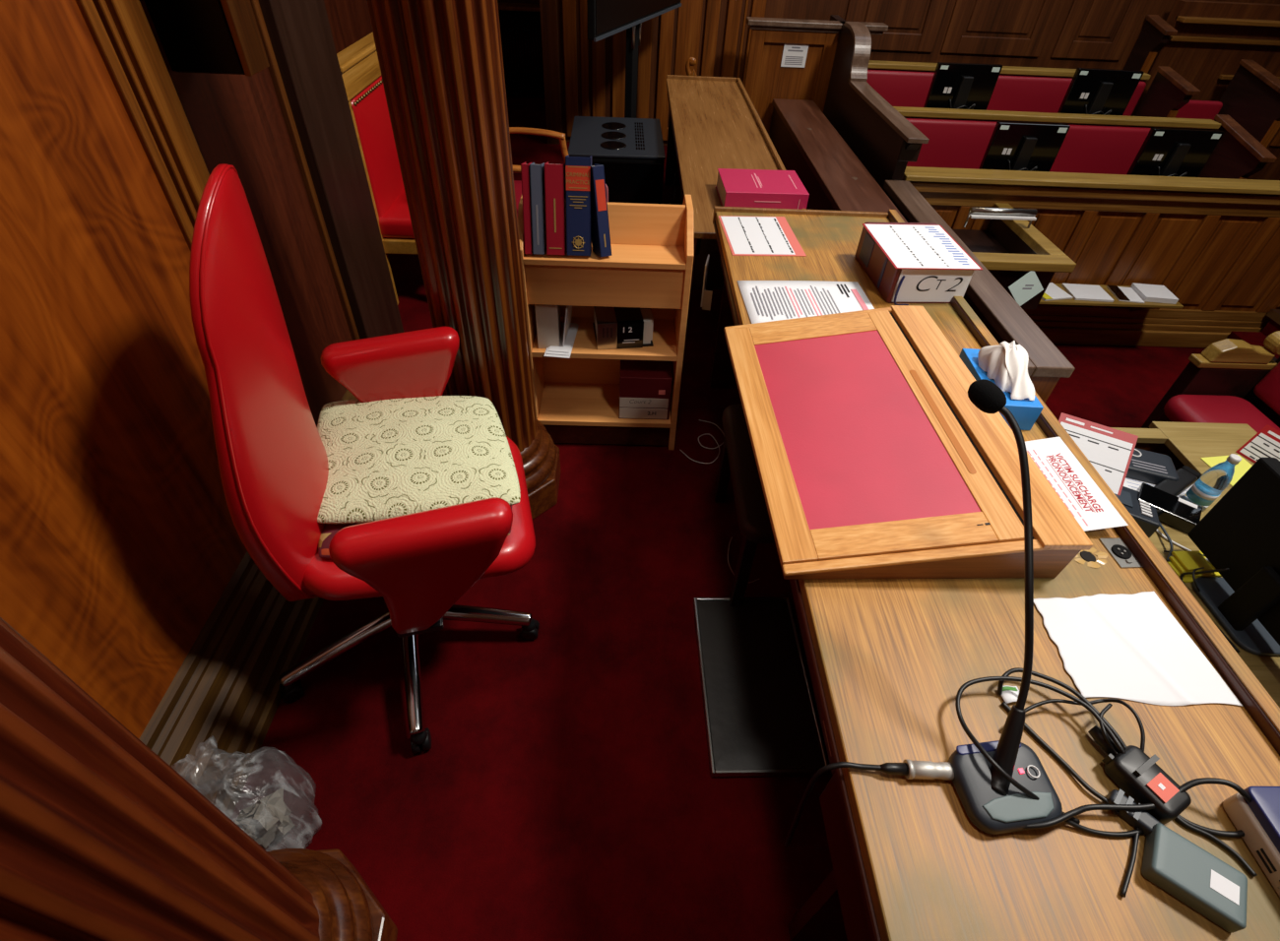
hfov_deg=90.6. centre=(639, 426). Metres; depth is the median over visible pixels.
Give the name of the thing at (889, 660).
desk
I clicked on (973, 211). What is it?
hood
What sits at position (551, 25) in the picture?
wall
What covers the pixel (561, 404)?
shelf
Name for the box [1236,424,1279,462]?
planner
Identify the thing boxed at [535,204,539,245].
print
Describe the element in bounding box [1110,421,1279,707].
desk
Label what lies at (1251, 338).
floor
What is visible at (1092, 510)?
card
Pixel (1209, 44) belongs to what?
wooden bench
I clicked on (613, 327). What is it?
book
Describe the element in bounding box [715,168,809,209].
book
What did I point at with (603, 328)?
print
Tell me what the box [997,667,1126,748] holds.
cable
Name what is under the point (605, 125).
fan grille
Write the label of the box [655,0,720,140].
trim
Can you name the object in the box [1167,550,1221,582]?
pads
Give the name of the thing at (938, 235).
print
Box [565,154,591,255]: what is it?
book
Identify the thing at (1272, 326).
floor
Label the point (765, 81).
wood panel
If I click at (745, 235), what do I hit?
printed sheet
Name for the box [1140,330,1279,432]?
chair
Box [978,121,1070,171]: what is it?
monitor
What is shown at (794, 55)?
print
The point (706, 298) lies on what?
pocket
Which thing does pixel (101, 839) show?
fluted column
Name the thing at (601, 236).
book
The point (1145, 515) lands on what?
desk phone
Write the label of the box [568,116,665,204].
equipment
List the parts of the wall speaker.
panel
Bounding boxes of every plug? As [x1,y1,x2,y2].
[784,759,954,847]
[1106,788,1161,836]
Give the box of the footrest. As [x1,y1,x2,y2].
[693,597,830,776]
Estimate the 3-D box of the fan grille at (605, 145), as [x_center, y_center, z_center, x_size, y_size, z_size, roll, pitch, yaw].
[-0.154,-1.628,3.664,0.150,0.004,0.150,1,41,-2]
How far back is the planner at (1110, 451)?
2.23 m
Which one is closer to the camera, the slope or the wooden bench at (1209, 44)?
the slope
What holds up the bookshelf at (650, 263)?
on the floor at (564, 789)
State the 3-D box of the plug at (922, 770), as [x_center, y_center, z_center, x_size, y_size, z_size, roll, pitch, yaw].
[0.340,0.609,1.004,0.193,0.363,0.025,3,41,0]
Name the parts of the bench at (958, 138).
rail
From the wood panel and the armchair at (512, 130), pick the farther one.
the wood panel
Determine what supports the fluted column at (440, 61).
on the floor at (564, 789)
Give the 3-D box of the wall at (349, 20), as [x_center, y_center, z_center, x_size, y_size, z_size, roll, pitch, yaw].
[-1.892,-3.817,2.958,1.200,5.200,4.900,1,41,-2]
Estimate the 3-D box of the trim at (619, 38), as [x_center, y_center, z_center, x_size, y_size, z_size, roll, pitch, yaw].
[-0.044,-3.280,4.618,0.300,2.250,0.030,1,41,-2]
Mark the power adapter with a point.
(1216, 890)
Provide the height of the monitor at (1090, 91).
0.330 m
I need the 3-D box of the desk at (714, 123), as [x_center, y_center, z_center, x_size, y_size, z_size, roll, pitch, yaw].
[0.424,-1.306,3.628,0.500,0.722,2.455,1,41,-2]
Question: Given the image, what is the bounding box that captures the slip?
[1008,270,1043,306]
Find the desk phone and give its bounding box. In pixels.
[1115,486,1159,537]
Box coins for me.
[1074,547,1107,568]
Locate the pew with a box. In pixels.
[1175,100,1222,120]
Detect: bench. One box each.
[768,98,907,222]
[866,60,1151,116]
[893,106,1220,174]
[1123,14,1177,73]
[1130,0,1279,180]
[1135,65,1200,118]
[1197,114,1277,179]
[1214,59,1279,147]
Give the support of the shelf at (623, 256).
attached to the bookshelf at (650, 263)
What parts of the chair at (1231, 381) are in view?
seat frame, panel, seat, frame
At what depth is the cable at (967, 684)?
0.93 m
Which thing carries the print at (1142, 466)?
on the mat
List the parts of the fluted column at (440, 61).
moulding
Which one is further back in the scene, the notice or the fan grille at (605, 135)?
the notice
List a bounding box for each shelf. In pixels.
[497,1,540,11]
[523,244,685,269]
[531,316,677,361]
[537,382,670,428]
[1038,283,1183,312]
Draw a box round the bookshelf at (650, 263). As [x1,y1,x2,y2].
[517,194,693,449]
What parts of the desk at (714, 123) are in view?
panel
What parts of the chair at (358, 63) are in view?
cornice, rail, post, seat, seat frame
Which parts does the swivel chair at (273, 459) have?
backrest, leg, armrest, leg, seat, armrest, leg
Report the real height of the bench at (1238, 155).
0.979 m
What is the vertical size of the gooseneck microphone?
0.432 m
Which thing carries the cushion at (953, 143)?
on the bench at (958, 138)
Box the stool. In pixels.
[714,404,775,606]
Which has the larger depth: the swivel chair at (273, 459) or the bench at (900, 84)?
the bench at (900, 84)
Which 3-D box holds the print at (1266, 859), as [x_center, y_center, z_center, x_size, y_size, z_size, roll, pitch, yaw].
[0.811,0.563,0.821,0.001,0.012,0.025,1,41,-2]
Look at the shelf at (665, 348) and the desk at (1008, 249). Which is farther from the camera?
the desk at (1008, 249)
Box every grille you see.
[600,130,626,139]
[600,140,626,149]
[601,122,626,129]
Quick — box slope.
[724,305,1093,579]
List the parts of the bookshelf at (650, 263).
panel, panel, panel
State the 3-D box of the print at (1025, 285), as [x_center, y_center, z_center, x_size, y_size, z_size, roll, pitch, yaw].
[1.996,-0.719,3.258,0.055,0.024,0.001,-1,29,-5]
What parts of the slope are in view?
lid rail, leather panel, lid rail, rail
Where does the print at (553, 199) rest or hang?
attached to the book at (554, 174)
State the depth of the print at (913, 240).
1.93 m
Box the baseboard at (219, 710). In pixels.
[139,389,357,819]
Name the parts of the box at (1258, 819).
lid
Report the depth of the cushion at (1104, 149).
4.27 m
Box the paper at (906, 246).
[862,223,982,269]
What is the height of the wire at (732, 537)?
0.003 m
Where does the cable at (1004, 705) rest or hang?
on the desk at (889, 660)
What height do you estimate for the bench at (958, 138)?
0.945 m
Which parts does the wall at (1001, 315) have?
panel, panel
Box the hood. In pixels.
[968,206,1037,216]
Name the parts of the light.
leg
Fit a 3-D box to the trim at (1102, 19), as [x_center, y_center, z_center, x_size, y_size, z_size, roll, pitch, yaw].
[3.533,-3.467,4.487,0.550,1.520,0.020,1,41,-2]
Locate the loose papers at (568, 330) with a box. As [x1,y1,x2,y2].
[543,305,578,358]
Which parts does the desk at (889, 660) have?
panel, edge moulding, panel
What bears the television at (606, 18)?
on the floor at (564, 789)
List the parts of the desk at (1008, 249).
panel, frame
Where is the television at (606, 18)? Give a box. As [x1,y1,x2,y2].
[586,0,681,118]
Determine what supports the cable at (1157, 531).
on the desk at (1184, 443)
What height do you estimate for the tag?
0.009 m
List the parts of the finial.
stem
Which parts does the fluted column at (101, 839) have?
moulding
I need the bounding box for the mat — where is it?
[1125,448,1178,484]
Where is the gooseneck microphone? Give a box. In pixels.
[948,379,1062,834]
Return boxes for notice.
[780,43,808,67]
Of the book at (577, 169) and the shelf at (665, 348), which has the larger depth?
the shelf at (665, 348)
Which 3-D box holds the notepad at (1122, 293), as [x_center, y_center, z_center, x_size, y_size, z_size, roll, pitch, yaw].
[3.104,-0.849,4.052,0.150,0.013,0.190,7,41,4]
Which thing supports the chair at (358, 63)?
on the floor at (564, 789)
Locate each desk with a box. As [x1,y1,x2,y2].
[664,74,806,289]
[709,206,1279,940]
[952,202,1076,310]
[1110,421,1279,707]
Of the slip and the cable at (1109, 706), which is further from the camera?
the slip
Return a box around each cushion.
[317,395,520,523]
[318,506,511,559]
[866,69,934,107]
[905,118,997,169]
[986,74,1146,116]
[1049,124,1151,174]
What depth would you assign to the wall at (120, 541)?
1.27 m
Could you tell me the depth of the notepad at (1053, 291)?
4.00 m
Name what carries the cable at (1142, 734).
on the desk at (889, 660)
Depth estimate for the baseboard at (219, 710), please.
1.59 m
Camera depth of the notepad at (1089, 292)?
4.03 m
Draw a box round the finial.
[685,57,697,75]
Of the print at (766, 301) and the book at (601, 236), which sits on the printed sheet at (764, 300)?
the print at (766, 301)
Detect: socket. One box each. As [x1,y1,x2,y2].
[1098,537,1143,568]
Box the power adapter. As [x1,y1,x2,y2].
[1141,823,1247,933]
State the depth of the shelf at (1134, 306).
3.98 m
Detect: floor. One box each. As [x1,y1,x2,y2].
[230,93,1205,940]
[1226,331,1279,358]
[1260,319,1279,336]
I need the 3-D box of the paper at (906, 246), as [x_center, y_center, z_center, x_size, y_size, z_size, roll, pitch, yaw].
[0.855,-0.555,1.940,0.260,0.003,0.307,0,41,-4]
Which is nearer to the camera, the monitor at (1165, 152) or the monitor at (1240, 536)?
the monitor at (1240, 536)
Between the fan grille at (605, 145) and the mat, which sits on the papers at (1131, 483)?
the mat
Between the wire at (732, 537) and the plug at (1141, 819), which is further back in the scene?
the wire at (732, 537)
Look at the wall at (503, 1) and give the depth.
5.95 m
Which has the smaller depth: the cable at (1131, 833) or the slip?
the cable at (1131, 833)
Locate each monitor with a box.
[923,62,1002,110]
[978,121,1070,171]
[1057,67,1144,115]
[1126,128,1224,177]
[1179,457,1279,655]
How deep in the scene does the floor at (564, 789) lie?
1.70 m
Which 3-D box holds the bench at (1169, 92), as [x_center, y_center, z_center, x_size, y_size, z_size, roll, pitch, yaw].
[3.861,-2.115,4.909,0.090,1.119,0.410,1,41,-2]
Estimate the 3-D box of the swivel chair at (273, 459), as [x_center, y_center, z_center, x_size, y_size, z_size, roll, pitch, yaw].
[-0.642,0.094,1.484,0.732,1.354,0.783,-8,42,-12]
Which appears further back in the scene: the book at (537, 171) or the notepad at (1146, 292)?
the notepad at (1146, 292)
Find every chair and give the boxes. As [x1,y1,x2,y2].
[189,163,539,754]
[336,32,417,304]
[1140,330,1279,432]
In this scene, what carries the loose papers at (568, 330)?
on the bookshelf at (650, 263)
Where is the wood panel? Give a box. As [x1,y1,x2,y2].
[744,16,888,134]
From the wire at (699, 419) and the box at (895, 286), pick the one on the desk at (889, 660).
the box at (895, 286)
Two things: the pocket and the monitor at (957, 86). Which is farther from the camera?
the monitor at (957, 86)
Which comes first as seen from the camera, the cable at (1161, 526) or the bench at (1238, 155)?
the cable at (1161, 526)
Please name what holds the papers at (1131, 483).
on the desk at (1184, 443)
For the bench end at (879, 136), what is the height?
1.035 m
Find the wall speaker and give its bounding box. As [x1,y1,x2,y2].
[144,0,269,76]
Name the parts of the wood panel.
panel, frame, rail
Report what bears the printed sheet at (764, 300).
on the desk at (889, 660)
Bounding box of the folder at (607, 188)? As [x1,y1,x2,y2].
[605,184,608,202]
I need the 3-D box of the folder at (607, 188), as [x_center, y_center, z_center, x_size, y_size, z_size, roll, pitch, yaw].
[-0.150,-0.756,2.155,0.084,0.158,0.012,1,41,-2]
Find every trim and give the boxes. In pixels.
[75,0,209,252]
[250,0,359,340]
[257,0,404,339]
[562,0,605,136]
[612,18,652,118]
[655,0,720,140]
[720,0,767,86]
[844,0,947,52]
[940,0,1061,57]
[1050,0,1148,60]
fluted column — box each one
[0,617,397,940]
[366,0,560,519]
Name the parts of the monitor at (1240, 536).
stem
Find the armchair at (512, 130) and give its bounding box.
[509,127,568,217]
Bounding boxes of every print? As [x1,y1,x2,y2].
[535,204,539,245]
[549,198,562,249]
[602,327,612,337]
[750,285,840,319]
[751,173,799,209]
[784,46,803,64]
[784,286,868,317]
[890,226,949,266]
[924,226,969,264]
[1002,686,1017,691]
[1022,284,1033,289]
[1027,449,1087,525]
[1131,458,1167,474]
[1255,848,1277,873]
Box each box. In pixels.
[619,359,672,419]
[855,222,974,305]
[959,340,1043,430]
[1136,482,1202,533]
[1222,785,1279,897]
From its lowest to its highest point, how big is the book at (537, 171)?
0.277 m
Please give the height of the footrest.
0.036 m
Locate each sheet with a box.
[718,215,806,256]
[737,280,874,323]
[1033,591,1242,705]
[1200,454,1252,486]
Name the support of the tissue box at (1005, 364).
on the desk at (889, 660)
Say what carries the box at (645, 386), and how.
on the bookshelf at (650, 263)
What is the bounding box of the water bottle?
[1182,453,1241,511]
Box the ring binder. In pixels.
[534,304,560,348]
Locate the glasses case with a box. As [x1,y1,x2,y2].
[1153,465,1201,496]
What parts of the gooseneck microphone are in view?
panel, stem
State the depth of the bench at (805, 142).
3.86 m
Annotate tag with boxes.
[996,685,1019,703]
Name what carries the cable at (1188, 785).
on the desk at (889, 660)
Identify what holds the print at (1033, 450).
on the card
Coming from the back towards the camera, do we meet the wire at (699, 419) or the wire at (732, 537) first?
the wire at (699, 419)
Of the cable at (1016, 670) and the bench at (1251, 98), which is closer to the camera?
the cable at (1016, 670)
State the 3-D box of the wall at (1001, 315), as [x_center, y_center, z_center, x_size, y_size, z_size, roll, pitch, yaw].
[1.237,-0.392,3.255,0.545,1.100,1.800,1,41,-2]
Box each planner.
[1058,412,1138,495]
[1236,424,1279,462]
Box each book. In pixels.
[520,162,532,254]
[529,162,546,255]
[544,161,566,255]
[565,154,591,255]
[590,163,611,257]
[592,306,653,349]
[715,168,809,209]
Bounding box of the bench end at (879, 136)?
[823,14,929,190]
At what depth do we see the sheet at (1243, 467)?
2.39 m
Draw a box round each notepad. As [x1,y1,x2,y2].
[1041,282,1072,301]
[1061,283,1113,302]
[1106,284,1144,303]
[1130,282,1178,304]
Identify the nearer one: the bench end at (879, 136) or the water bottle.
the water bottle
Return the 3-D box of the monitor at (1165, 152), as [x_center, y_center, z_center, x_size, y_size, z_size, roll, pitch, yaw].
[3.269,-1.642,3.884,0.430,0.330,0.150,1,41,-2]
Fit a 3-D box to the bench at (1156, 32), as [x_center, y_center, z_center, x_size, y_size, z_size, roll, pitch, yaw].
[3.854,-2.501,5.143,0.090,1.389,0.290,1,41,-2]
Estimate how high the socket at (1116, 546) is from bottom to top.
0.007 m
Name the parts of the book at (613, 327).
silver panel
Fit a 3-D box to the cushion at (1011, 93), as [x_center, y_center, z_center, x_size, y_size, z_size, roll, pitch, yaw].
[3.181,-2.477,4.878,1.274,0.370,0.072,1,41,-2]
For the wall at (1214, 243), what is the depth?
3.94 m
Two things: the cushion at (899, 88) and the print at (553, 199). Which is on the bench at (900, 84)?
the cushion at (899, 88)
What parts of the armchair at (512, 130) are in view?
arm, seat, arm, arm post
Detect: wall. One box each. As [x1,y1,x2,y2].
[0,0,352,739]
[323,0,372,53]
[497,0,544,95]
[539,0,1279,145]
[883,180,1074,402]
[901,166,1279,348]
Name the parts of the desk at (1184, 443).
panel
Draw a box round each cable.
[955,676,1126,824]
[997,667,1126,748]
[1000,702,1119,815]
[1002,699,1145,752]
[1022,777,1251,837]
[1063,819,1144,837]
[1098,703,1117,755]
[1119,827,1139,897]
[1155,529,1210,563]
[1159,522,1173,562]
[1175,817,1257,877]
[1192,567,1204,591]
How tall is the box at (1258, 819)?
0.053 m
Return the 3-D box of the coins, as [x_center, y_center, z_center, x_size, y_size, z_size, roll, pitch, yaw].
[0.855,0.250,1.208,0.083,0.002,0.049,1,41,-2]
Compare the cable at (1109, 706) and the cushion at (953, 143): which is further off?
the cushion at (953, 143)
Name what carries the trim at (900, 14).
attached to the wall at (551, 25)
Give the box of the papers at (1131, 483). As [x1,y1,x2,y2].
[1123,477,1191,499]
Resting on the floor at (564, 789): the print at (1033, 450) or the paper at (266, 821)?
the paper at (266, 821)
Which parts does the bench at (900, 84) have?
rail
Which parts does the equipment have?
panel, door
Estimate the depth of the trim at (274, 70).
2.02 m
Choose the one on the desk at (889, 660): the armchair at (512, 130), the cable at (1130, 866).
the cable at (1130, 866)
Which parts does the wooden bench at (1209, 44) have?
rail, raised panel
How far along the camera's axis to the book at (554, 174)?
1.95 m
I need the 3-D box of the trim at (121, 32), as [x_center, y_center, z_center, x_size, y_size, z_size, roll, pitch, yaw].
[-1.073,-1.635,0.514,0.202,5.200,0.150,1,41,-2]
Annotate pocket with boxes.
[700,254,712,310]
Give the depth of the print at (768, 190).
2.63 m
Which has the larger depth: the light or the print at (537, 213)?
the light
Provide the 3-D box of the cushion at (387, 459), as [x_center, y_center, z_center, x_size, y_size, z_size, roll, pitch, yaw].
[-0.584,0.053,1.634,0.535,0.067,0.484,-5,42,-9]
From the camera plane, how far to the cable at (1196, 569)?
1.93 m
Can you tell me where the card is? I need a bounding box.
[1024,437,1128,531]
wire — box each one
[680,419,724,463]
[727,536,759,582]
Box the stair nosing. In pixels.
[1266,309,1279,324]
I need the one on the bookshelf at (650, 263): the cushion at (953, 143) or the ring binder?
the ring binder
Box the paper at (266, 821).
[234,758,320,848]
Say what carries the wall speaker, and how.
attached to the wall at (120, 541)
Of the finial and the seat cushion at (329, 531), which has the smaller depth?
the seat cushion at (329, 531)
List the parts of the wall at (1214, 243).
rail, under rail, rail, raised panel, skirting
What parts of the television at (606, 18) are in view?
post, screen panel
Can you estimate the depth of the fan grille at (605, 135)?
3.80 m
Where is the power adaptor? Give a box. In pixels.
[1088,725,1191,824]
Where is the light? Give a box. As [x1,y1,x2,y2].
[963,206,1037,228]
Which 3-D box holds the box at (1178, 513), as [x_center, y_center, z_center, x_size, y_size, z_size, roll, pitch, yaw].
[1.810,0.279,2.180,0.180,0.051,0.110,30,48,27]

